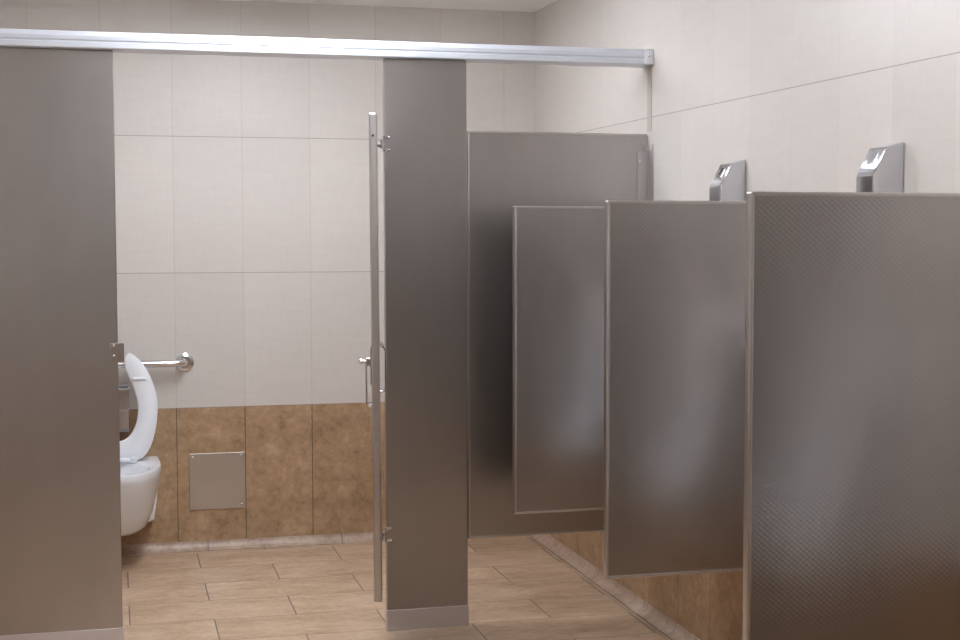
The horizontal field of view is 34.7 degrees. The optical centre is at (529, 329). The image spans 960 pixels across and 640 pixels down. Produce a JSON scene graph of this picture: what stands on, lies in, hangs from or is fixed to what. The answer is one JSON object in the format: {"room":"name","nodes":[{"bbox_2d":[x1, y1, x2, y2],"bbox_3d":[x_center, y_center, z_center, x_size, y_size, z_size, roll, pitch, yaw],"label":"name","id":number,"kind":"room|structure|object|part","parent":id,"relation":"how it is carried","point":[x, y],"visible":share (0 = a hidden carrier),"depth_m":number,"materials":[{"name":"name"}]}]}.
{"room":"public restroom","nodes":[
{"label":"public restroom","id":0,"kind":"room"},
{"bbox_2d":[0,0,533,544],"bbox_3d":[-1.274,-0.240,7.026,2.854,2.476,0.100,-1,4,-15],"label":"wall","id":1,"kind":"structure","parent":0,"point":[242,197],"depth_m":6.98,"materials":[{"name":"tile"}]},
{"bbox_2d":[119,382,130,440],"bbox_3d":[-1.799,0.361,6.827,0.049,0.257,0.082,-1,4,-15],"label":"valve","id":2,"kind":"object","parent":1,"relation":"attached to","point":[124,421],"visible":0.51,"depth_m":6.79,"materials":[{"name":"silver metal"}]},
{"bbox_3d":[-1.826,0.403,6.784,0.108,0.084,0.004,-1,4,-15],"label":"plate","id":3,"kind":"part","parent":2,"relation":"part of","materials":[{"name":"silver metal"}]},
{"bbox_2d":[120,353,160,535],"bbox_3d":[-1.773,0.497,6.592,0.375,0.764,0.566,-1,4,-15],"label":"toilet","id":4,"kind":"object","parent":1,"relation":"attached to","point":[140,473],"visible":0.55,"depth_m":6.71,"materials":[{"name":"ceramic"}]},
{"bbox_3d":[-1.798,0.573,6.691,0.124,0.022,0.022,-1,4,-15],"label":"hinge rod","id":5,"kind":"part","parent":4,"relation":"part of","materials":[{"name":"white plastic"}]},
{"bbox_3d":[-1.812,0.346,6.726,0.357,0.478,0.066,-1,4,-15],"label":"seat","id":6,"kind":"part","parent":4,"relation":"part of","materials":[{"name":"white plastic"}]},
{"bbox_3d":[-1.773,0.733,6.607,0.375,0.288,0.566,-1,4,-15],"label":"bowl","id":7,"kind":"part","parent":4,"relation":"part of","materials":[{"name":"white ceramic"}]},
{"bbox_2d":[118,353,193,370],"bbox_3d":[-1.981,0.158,6.767,0.988,0.082,0.077,-1,4,-15],"label":"grab bar","id":8,"kind":"object","parent":1,"relation":"attached to","point":[184,361],"visible":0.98,"depth_m":6.84,"materials":[{"name":"silver metal"}]},
{"bbox_2d":[189,452,245,509],"bbox_3d":[-1.419,0.690,6.990,0.250,0.256,0.008,-1,4,-15],"label":"plate","id":9,"kind":"object","parent":1,"relation":"attached to","point":[216,480],"visible":1,"depth_m":6.99,"materials":[{"name":"metal"}]},
{"bbox_2d":[121,531,384,555],"bbox_3d":[-1.276,0.980,7.029,2.610,0.040,0.046,-1,4,-15],"label":"baseboard","id":10,"kind":"structure","parent":1,"relation":"attached to","point":[363,537],"depth_m":7.03,"materials":[{"name":"tile"}]},
{"bbox_2d":[230,0,555,11],"bbox_3d":[0.055,-1.211,2.048,2.854,0.100,10.266,-1,4,-15],"label":"ceiling","id":11,"kind":"structure","parent":0,"point":[492,5],"depth_m":6.97,"materials":[{"name":"paint"}]},
{"bbox_2d":[122,535,671,639],"bbox_3d":[0.055,1.360,2.213,2.854,0.100,10.266,-1,4,-15],"label":"floor","id":12,"kind":"structure","parent":0,"point":[519,589],"depth_m":6.04,"materials":[{"name":"tile"}]},
{"bbox_2d":[0,47,123,639],"bbox_3d":[-1.758,0.088,5.185,0.754,2.057,0.042,-1,4,-15],"label":"pilaster","id":13,"kind":"object","parent":12,"relation":"on","point":[61,352],"visible":1,"depth_m":5.21,"materials":[{"name":"silver metal"}]},
{"bbox_3d":[-1.400,0.081,5.268,0.020,0.067,0.006,-1,4,-15],"label":"stop plate","id":14,"kind":"part","parent":13,"relation":"part of","materials":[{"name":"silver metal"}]},
{"bbox_2d":[383,59,468,630],"bbox_3d":[-0.375,0.064,5.560,0.304,2.057,0.039,-1,4,-15],"label":"pilaster","id":15,"kind":"object","parent":12,"relation":"on","point":[425,120],"visible":0.98,"depth_m":5.54,"materials":[{"name":"silver metal"}]},
{"bbox_2d":[0,28,653,67],"bbox_3d":[-0.838,-0.983,5.364,2.654,0.058,0.120,-1,4,-15],"label":"headrail","id":16,"kind":"object","parent":15,"relation":"on","point":[118,42],"visible":1,"depth_m":5.35,"materials":[{"name":"metal"}]},
{"bbox_2d":[359,113,392,601],"bbox_3d":[-0.499,0.064,5.063,0.089,1.471,0.955,0,4,-3],"label":"door","id":17,"kind":"structure","parent":15,"relation":"attached to","point":[373,361],"depth_m":4.59,"materials":[{"name":"silver metal"}]},
{"bbox_3d":[-0.487,0.163,4.651,0.022,0.152,0.011,-1,4,-6],"label":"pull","id":18,"kind":"part","parent":17,"relation":"part of","materials":[{"name":"silver metal"}]},
{"bbox_3d":[-0.481,0.108,4.653,0.004,0.115,0.060,-1,4,-6],"label":"latch plate","id":19,"kind":"part","parent":17,"relation":"part of","materials":[{"name":"silver metal"}]},
{"bbox_3d":[-0.505,0.064,5.034,0.025,1.468,0.896,-1,4,-6],"label":"edge trim","id":20,"kind":"part","parent":17,"relation":"part of","materials":[{"name":"metal"}]},
{"bbox_3d":[-0.445,0.116,4.652,0.026,0.159,0.017,-1,4,-6],"label":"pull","id":21,"kind":"part","parent":17,"relation":"part of","materials":[{"name":"silver metal"}]},
{"bbox_2d":[534,0,959,639],"bbox_3d":[1.384,0.051,2.490,0.100,2.476,10.066,-1,4,-15],"label":"wall","id":22,"kind":"structure","parent":0,"point":[801,92],"depth_m":4.81,"materials":[{"name":"tile"}]},
{"bbox_2d":[512,206,604,514],"bbox_3d":[0.235,0.105,5.391,0.604,1.069,0.035,-1,4,-15],"label":"screen","id":23,"kind":"object","parent":22,"relation":"attached to","point":[558,251],"visible":0.56,"depth_m":5.34,"materials":[{"name":"silver metal"}]},
{"bbox_2d":[467,131,653,537],"bbox_3d":[0.113,0.022,5.671,0.693,1.489,0.085,-1,4,-15],"label":"partition panel","id":24,"kind":"object","parent":22,"relation":"attached to","point":[506,170],"visible":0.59,"depth_m":5.63,"materials":[{"name":"silver metal"}]},
{"bbox_2d":[529,534,699,639],"bbox_3d":[1.315,1.268,2.548,0.044,0.040,10.065,-1,4,-15],"label":"baseboard","id":25,"kind":"structure","parent":22,"relation":"attached to","point":[667,626],"depth_m":6.09,"materials":[{"name":"tile"}]},
{"bbox_2d":[647,66,651,131],"bbox_3d":[0.446,-0.855,5.707,0.003,0.242,0.044,-1,4,-15],"label":"trim","id":26,"kind":"structure","parent":22,"relation":"attached to","point":[649,69],"depth_m":5.70,"materials":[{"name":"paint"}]},
{"bbox_2d":[603,200,745,578],"bbox_3d":[0.504,0.169,4.400,0.604,1.069,0.035,-1,4,-15],"label":"screen","id":27,"kind":"object","parent":22,"relation":"attached to","point":[675,271],"visible":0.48,"depth_m":4.36,"materials":[{"name":"metal"}]},
{"bbox_2d":[742,191,959,639],"bbox_3d":[0.765,0.231,3.438,0.604,1.069,0.035,-1,4,-15],"label":"screen","id":28,"kind":"object","parent":22,"relation":"attached to","point":[851,530],"visible":1,"depth_m":3.41,"materials":[{"name":"metal"}]},
{"bbox_3d":[0.504,0.320,4.954,0.320,0.704,0.364,-1,4,-15],"label":"urinal","id":29,"kind":"object","parent":22,"relation":"attached to","visible":0},
{"bbox_2d":[709,160,745,200],"bbox_3d":[0.656,-0.460,4.789,0.087,0.123,0.290,-1,4,-15],"label":"valve","id":30,"kind":"object","parent":29,"relation":"attached to","point":[728,184],"visible":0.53,"depth_m":4.76,"materials":[{"name":"silver metal"}]},
{"bbox_3d":[0.588,-0.363,4.883,0.002,0.177,0.087,-1,4,-15],"label":"plate","id":31,"kind":"part","parent":30,"relation":"part of","materials":[{"name":"silver metal"}]},
{"bbox_3d":[0.768,0.383,3.981,0.320,0.704,0.364,-1,4,-15],"label":"urinal","id":32,"kind":"object","parent":22,"relation":"attached to","visible":0},
{"bbox_2d":[856,142,903,192],"bbox_3d":[0.914,-0.399,3.839,0.087,0.122,0.244,-1,4,-15],"label":"valve","id":33,"kind":"object","parent":32,"relation":"attached to","point":[882,169],"visible":0.36,"depth_m":3.81,"materials":[{"name":"silver metal"}]},
{"bbox_3d":[0.851,-0.301,3.912,0.002,0.177,0.087,-1,4,-15],"label":"plate","id":34,"kind":"part","parent":33,"relation":"part of","materials":[{"name":"silver metal"}]}
]}

